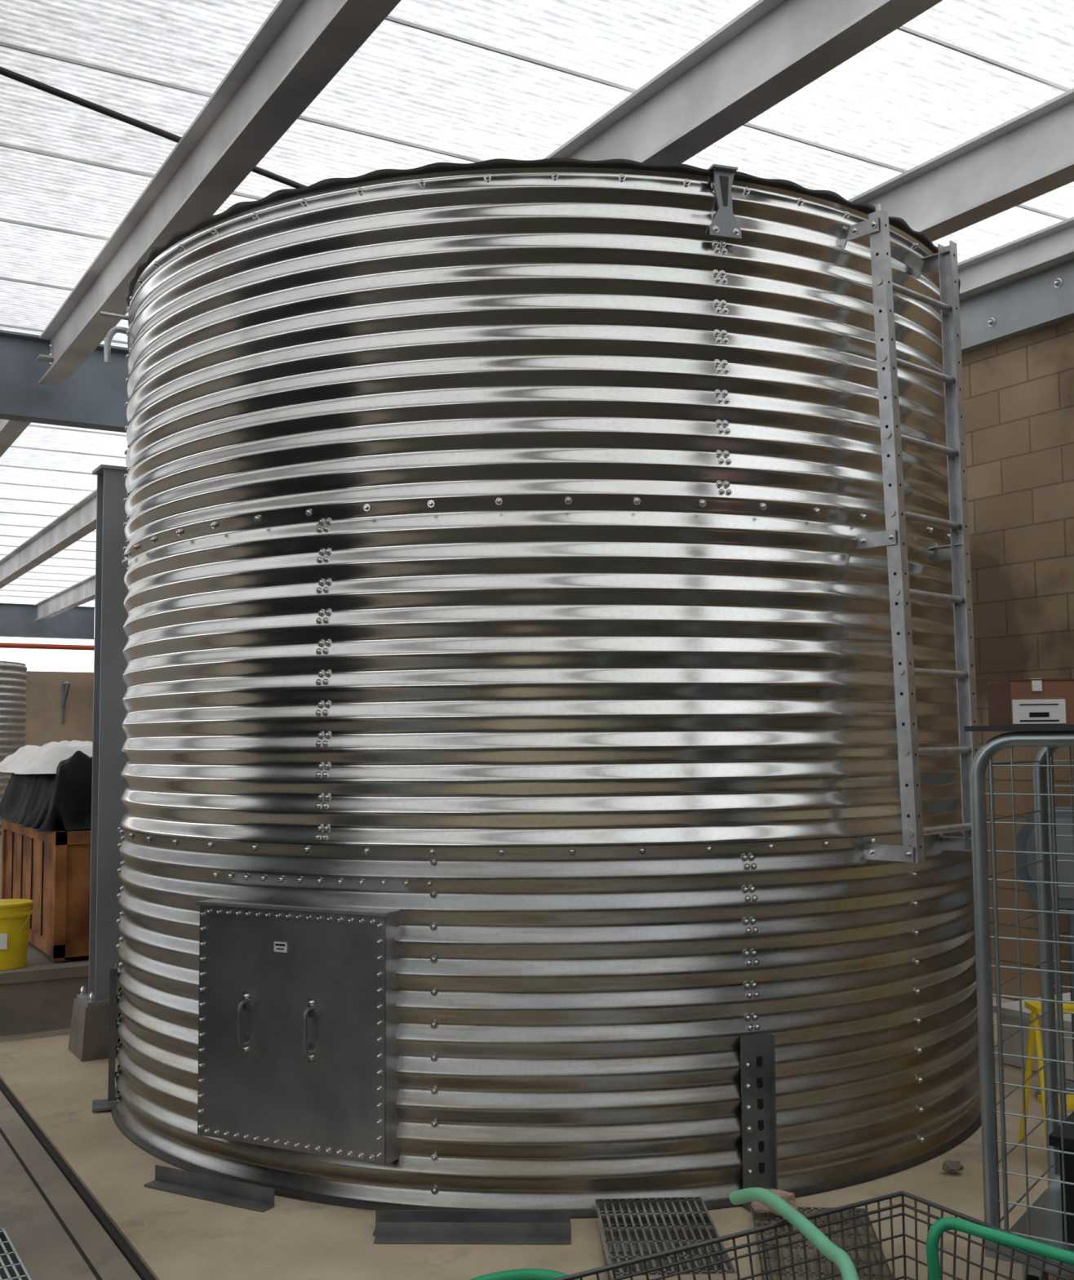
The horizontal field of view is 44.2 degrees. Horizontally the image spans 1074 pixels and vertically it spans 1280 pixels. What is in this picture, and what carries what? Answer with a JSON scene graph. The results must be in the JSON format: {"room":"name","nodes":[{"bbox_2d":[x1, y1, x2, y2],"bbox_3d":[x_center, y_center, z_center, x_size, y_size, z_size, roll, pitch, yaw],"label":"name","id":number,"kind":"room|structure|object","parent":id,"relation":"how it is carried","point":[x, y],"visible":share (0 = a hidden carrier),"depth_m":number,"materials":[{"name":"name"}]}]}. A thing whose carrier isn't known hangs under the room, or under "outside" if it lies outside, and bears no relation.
{"room":"farm storage building","nodes":[
{"label":"farm storage building","id":0,"kind":"room"},
{"bbox_2d":[0,835,88,1036],"bbox_3d":[-9.823,2.561,14.497,14.080,0.395,20.560,2,-5,-31],"label":"raised curb","id":1,"kind":"object","parent":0,"point":[38,996],"depth_m":6.91,"materials":[{"name":"concrete"}]},
{"bbox_2d":[0,661,27,835],"bbox_3d":[-8.238,1.467,17.946,2.424,2.300,2.424,2,-5,-31],"label":"tank","id":2,"kind":"object","parent":1,"relation":"on","point":[13,676],"visible":0.52,"depth_m":17.76,"materials":[{"name":"silver metal"}]},
{"bbox_2d":[0,898,32,970],"bbox_3d":[-2.829,1.558,6.998,0.296,0.337,0.297,2,-5,-31],"label":"bucket","id":3,"kind":"object","parent":1,"relation":"on","point":[15,913],"visible":1,"depth_m":6.92,"materials":[{"name":"plastic"}]},
{"bbox_2d":[0,818,91,961],"bbox_3d":[-2.631,1.464,8.149,0.990,0.690,1.750,2,-5,-31],"label":"crate","id":4,"kind":"object","parent":1,"relation":"on","point":[51,869],"visible":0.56,"depth_m":7.27,"materials":[{"name":"brown wood"}]},
{"bbox_2d":[0,740,93,831],"bbox_3d":[-2.663,0.876,8.303,1.356,0.497,2.010,2,-5,-31],"label":"tarp","id":5,"kind":"object","parent":4,"relation":"on","point":[49,788],"visible":0.48,"depth_m":7.59,"materials":[{"name":"black plastic"}]},
{"bbox_2d":[24,671,93,746],"bbox_3d":[-15.105,1.974,23.627,14.350,3.050,0.200,2,-5,-31],"label":"wall","id":6,"kind":"structure","parent":0,"point":[43,701],"depth_m":26.78,"materials":[{"name":"paint"}]},
{"bbox_2d":[61,681,71,723],"bbox_3d":[-14.106,1.076,23.813,10.858,0.850,0.609,2,-5,-31],"label":"brackets","id":7,"kind":"object","parent":6,"relation":"attached to","point":[68,683],"visible":0.52,"depth_m":26.76,"materials":[{"name":"grey metal"}]},
{"bbox_2d":[0,1028,141,1279],"bbox_3d":[-0.366,1.453,-1.313,14.080,0.130,16.330,2,-5,-31],"label":"floor","id":8,"kind":"structure","parent":0,"point":[46,1252],"depth_m":4.16,"materials":[{"name":"concrete"}]},
{"bbox_2d":[0,1227,31,1279],"bbox_3d":[-1.437,1.725,3.205,0.507,0.032,1.506,2,-5,-31],"label":"floor drain grate","id":9,"kind":"object","parent":8,"relation":"on","point":[6,1242],"visible":1,"depth_m":3.73,"materials":[{"name":"metal"}]},
{"bbox_2d":[0,1078,155,1279],"bbox_3d":[-1.398,1.847,4.094,0.133,0.088,5.500,2,-5,-31],"label":"rail","id":10,"kind":"object","parent":8,"relation":"on","point":[131,1256],"visible":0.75,"depth_m":4.32,"materials":[{"name":"grey metal"}]},
{"bbox_2d":[0,66,306,188],"bbox_3d":[-1.896,-2.303,5.771,6.510,0.032,2.130,2,-5,-31],"label":"cable","id":11,"kind":"object","parent":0,"point":[5,72],"depth_m":5.76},
{"bbox_2d":[0,15,1071,599],"bbox_3d":[-6.426,-2.030,9.253,14.300,0.014,30.090,2,-5,-31],"label":"roof","id":12,"kind":"structure","parent":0,"point":[393,19],"depth_m":6.15,"materials":[{"name":"grey metal"}]},
{"bbox_2d":[0,329,128,432],"bbox_3d":[-5.609,-1.839,7.576,13.800,0.560,0.160,2,-5,-31],"label":"girder","id":13,"kind":"object","parent":12,"relation":"attached to","point":[95,397],"visible":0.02,"depth_m":8.97,"materials":[{"name":"grey metal"}]},
{"bbox_2d":[0,418,31,457],"bbox_3d":[-7.878,-1.234,16.578,0.150,0.325,17.620,2,-5,-31],"label":"roof beam","id":14,"kind":"structure","parent":13,"relation":"attached to","point":[10,430],"depth_m":10.21,"materials":[{"name":"grey metal"}]},
{"bbox_2d":[0,488,97,588],"bbox_3d":[-6.564,-1.186,17.361,0.150,0.325,17.620,2,-5,-31],"label":"roof beam","id":15,"kind":"structure","parent":13,"relation":"attached to","point":[79,521],"depth_m":16.45,"materials":[{"name":"grey metal"}]},
{"bbox_2d":[33,573,95,622],"bbox_3d":[-5.199,-1.136,18.174,0.150,0.325,17.620,2,-5,-31],"label":"roof beam","id":16,"kind":"structure","parent":13,"relation":"attached to","point":[82,592],"depth_m":23.25,"materials":[{"name":"grey metal"}]},
{"bbox_2d":[35,0,400,386],"bbox_3d":[0.352,-2.358,2.810,0.170,0.325,14.120,2,-5,-31],"label":"roof beam","id":17,"kind":"structure","parent":13,"relation":"attached to","point":[301,45],"depth_m":5.60,"materials":[{"name":"grey metal"}]},
{"bbox_2d":[0,0,1073,605],"bbox_3d":[-6.424,-2.038,9.348,14.400,0.001,32.300,2,-5,-31],"label":"ceiling","id":18,"kind":"structure","parent":0,"point":[904,100],"depth_m":5.83,"materials":[{"name":"white plastic"}]},
{"bbox_2d":[0,642,94,650],"bbox_3d":[-9.030,-0.856,13.357,13.900,1.681,0.060,2,-5,-31],"label":"pipe","id":19,"kind":"object","parent":18,"relation":"hanging from","point":[2,645],"depth_m":15.27,"materials":[{"name":"red metal"}]},
{"bbox_2d":[0,995,1073,1279],"bbox_3d":[0.683,1.965,5.693,5.080,0.140,4.840,2,-5,-31],"label":"floor","id":20,"kind":"structure","parent":0,"point":[175,1236],"depth_m":4.07,"materials":[{"name":"concrete"}]},
{"bbox_2d":[67,464,128,1062],"bbox_3d":[-2.067,0.562,6.428,0.300,2.815,0.300,2,-5,-31],"label":"steel column","id":21,"kind":"structure","parent":20,"relation":"on","point":[89,1035],"depth_m":6.37,"materials":[{"name":"metal"}]},
{"bbox_2d":[0,602,94,639],"bbox_3d":[-14.764,-0.551,22.869,13.800,0.640,0.200,2,-5,-31],"label":"girder","id":22,"kind":"object","parent":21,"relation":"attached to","point":[16,620],"visible":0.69,"depth_m":25.89,"materials":[{"name":"grey metal"}]},
{"bbox_2d":[143,1164,274,1212],"bbox_3d":[-1.065,1.772,4.279,0.510,0.055,0.055,-3,-5,29],"label":"iron","id":23,"kind":"object","parent":20,"relation":"on","point":[217,1189],"visible":1,"depth_m":4.28,"materials":[{"name":"metal"}]},
{"bbox_2d":[373,1210,571,1244],"bbox_3d":[-0.193,1.736,3.912,0.588,0.055,0.115,-1,-4,2],"label":"iron","id":24,"kind":"object","parent":20,"relation":"on","point":[408,1227],"visible":1,"depth_m":3.90,"materials":[{"name":"metal"}]},
{"bbox_2d":[470,1268,579,1279],"bbox_3d":[-0.175,1.704,3.339,0.648,0.028,0.527,0,-4,-1],"label":"garden hose","id":25,"kind":"object","parent":20,"relation":"on","point":[525,1273],"visible":0.88,"depth_m":3.57,"materials":[{"name":"green rubber"}]},
{"bbox_2d":[92,157,981,1217],"bbox_3d":[0.072,0.230,6.003,3.828,3.374,3.939,2,-5,-31],"label":"tank","id":26,"kind":"object","parent":20,"relation":"on","point":[549,700],"visible":1,"depth_m":4.34,"materials":[{"name":"metal"}]},
{"bbox_2d":[595,1196,737,1279],"bbox_3d":[0.345,1.714,3.746,0.342,0.066,0.602,0,-4,-1],"label":"floor grate","id":27,"kind":"object","parent":20,"relation":"on","point":[667,1224],"depth_m":3.79,"materials":[{"name":"metal"}]},
{"bbox_2d":[551,1191,1073,1279],"bbox_3d":[0.596,1.479,2.659,1.061,0.365,0.631,2,-5,-31],"label":"wire basket","id":28,"kind":"object","parent":20,"relation":"on","point":[674,1251],"visible":0.9,"depth_m":3.00,"materials":[{"name":"metal"}]},
{"bbox_2d":[729,1187,859,1279],"bbox_3d":[0.581,1.417,2.827,0.091,0.302,0.876,0,-4,-8],"label":"garden hose","id":29,"kind":"object","parent":28,"relation":"in","point":[828,1249],"visible":1,"depth_m":2.91,"materials":[{"name":"green rubber"}]},
{"bbox_2d":[926,1217,1073,1279],"bbox_3d":[1.103,1.404,2.691,0.740,0.342,0.079,-4,-6,38],"label":"garden hose","id":30,"kind":"object","parent":28,"relation":"in","point":[940,1226],"visible":1,"depth_m":2.81,"materials":[{"name":"green rubber"}]},
{"bbox_2d":[751,1205,893,1279],"bbox_3d":[0.795,1.725,3.729,0.347,0.032,0.626,-1,-4,6],"label":"floor grate","id":31,"kind":"object","parent":20,"relation":"on","point":[803,1211],"depth_m":3.73,"materials":[{"name":"metal"}]},
{"bbox_2d":[751,1188,798,1216],"bbox_3d":[0.714,1.694,3.986,0.135,0.072,0.091,0,-4,-1],"label":"brick","id":32,"kind":"object","parent":31,"relation":"on","point":[759,1207],"visible":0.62,"depth_m":3.96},
{"bbox_2d":[942,1160,964,1173],"bbox_3d":[1.396,1.768,4.438,0.068,0.041,0.062,2,-5,-31],"label":"lump","id":33,"kind":"object","parent":20,"relation":"on","point":[954,1166],"visible":1,"depth_m":4.42,"materials":[{"name":"stone"}]},
{"bbox_2d":[964,724,1073,1279],"bbox_3d":[1.662,0.963,3.406,0.860,1.487,0.680,-4,-5,35],"label":"trolley","id":34,"kind":"object","parent":20,"relation":"on","point":[1042,1222],"visible":0.91,"depth_m":3.39,"materials":[{"name":"metal"}]},
{"bbox_2d":[987,678,1073,725],"bbox_3d":[1.444,0.170,3.596,0.367,0.124,0.248,-1,-4,6],"label":"cardboard box","id":35,"kind":"object","parent":34,"relation":"on","point":[1032,701],"visible":0.96,"depth_m":3.49,"materials":[{"name":"cardboard"}]},
{"bbox_2d":[1048,1111,1073,1244],"bbox_3d":[1.674,1.396,3.367,0.600,0.267,0.420,-4,-5,35],"label":"crate","id":36,"kind":"object","parent":34,"relation":"in","point":[1055,1138],"visible":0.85,"depth_m":3.36,"materials":[{"name":"plastic"}]},
{"bbox_2d":[993,992,1073,1080],"bbox_3d":[2.436,1.767,5.931,0.640,0.250,0.440,2,-5,-31],"label":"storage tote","id":37,"kind":"object","parent":20,"relation":"on","point":[1011,1014],"visible":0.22,"depth_m":5.85,"materials":[{"name":"white plastic"}]},
{"bbox_2d":[1018,1000,1073,1143],"bbox_3d":[1.873,1.534,4.615,0.304,0.513,0.303,-1,-4,0],"label":"step stool","id":38,"kind":"object","parent":20,"relation":"on","point":[1035,1036],"visible":0.66,"depth_m":4.61,"materials":[{"name":"plastic"}]},
{"bbox_2d":[1048,806,1073,1000],"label":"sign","id":39,"kind":"object","parent":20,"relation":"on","point":[1064,844],"depth_m":5.35,"materials":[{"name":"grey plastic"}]},
{"bbox_2d":[543,0,942,164],"bbox_3d":[1.666,-2.310,3.593,0.170,0.325,14.120,2,-5,-31],"label":"roof beam","id":40,"kind":"structure","parent":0,"point":[771,50],"depth_m":5.09,"materials":[{"name":"grey metal"}]},
{"bbox_2d":[957,216,1073,301],"bbox_3d":[-0.502,-1.676,12.688,0.150,0.185,32.000,2,-5,-31],"label":"beam","id":41,"kind":"structure","parent":0,"point":[1052,246],"depth_m":7.34,"materials":[{"name":"grey metal"}]},
{"bbox_2d":[961,319,1073,1000],"bbox_3d":[-0.530,0.414,13.055,0.230,4.296,32.950,2,-5,-31],"label":"wall","id":42,"kind":"structure","parent":0,"point":[1019,392],"depth_m":7.42,"materials":[{"name":"brick"}]},
{"bbox_2d":[959,259,1073,355],"bbox_3d":[-0.452,-1.437,12.698,0.113,0.289,32.000,2,-5,-31],"label":"beam","id":43,"kind":"structure","parent":42,"relation":"attached to","point":[1044,299],"depth_m":7.39,"materials":[{"name":"metal"}]},
{"bbox_2d":[1017,807,1037,906],"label":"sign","id":44,"kind":"object","parent":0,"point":[1026,842],"depth_m":5.43,"materials":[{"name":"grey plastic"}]},
{"bbox_3d":[1.938,-1.005,-4.804,14.350,4.361,0.250,2,-5,-31],"label":"wall","id":45,"kind":"structure","parent":0,"visible":0},
{"bbox_2d":[848,88,1073,241],"bbox_3d":[3.031,-2.260,4.406,0.170,0.325,14.120,2,-5,-31],"label":"roof beam","id":46,"kind":"structure","parent":45,"relation":"attached to","point":[1028,156],"depth_m":6.03,"materials":[{"name":"metal"}]}
]}

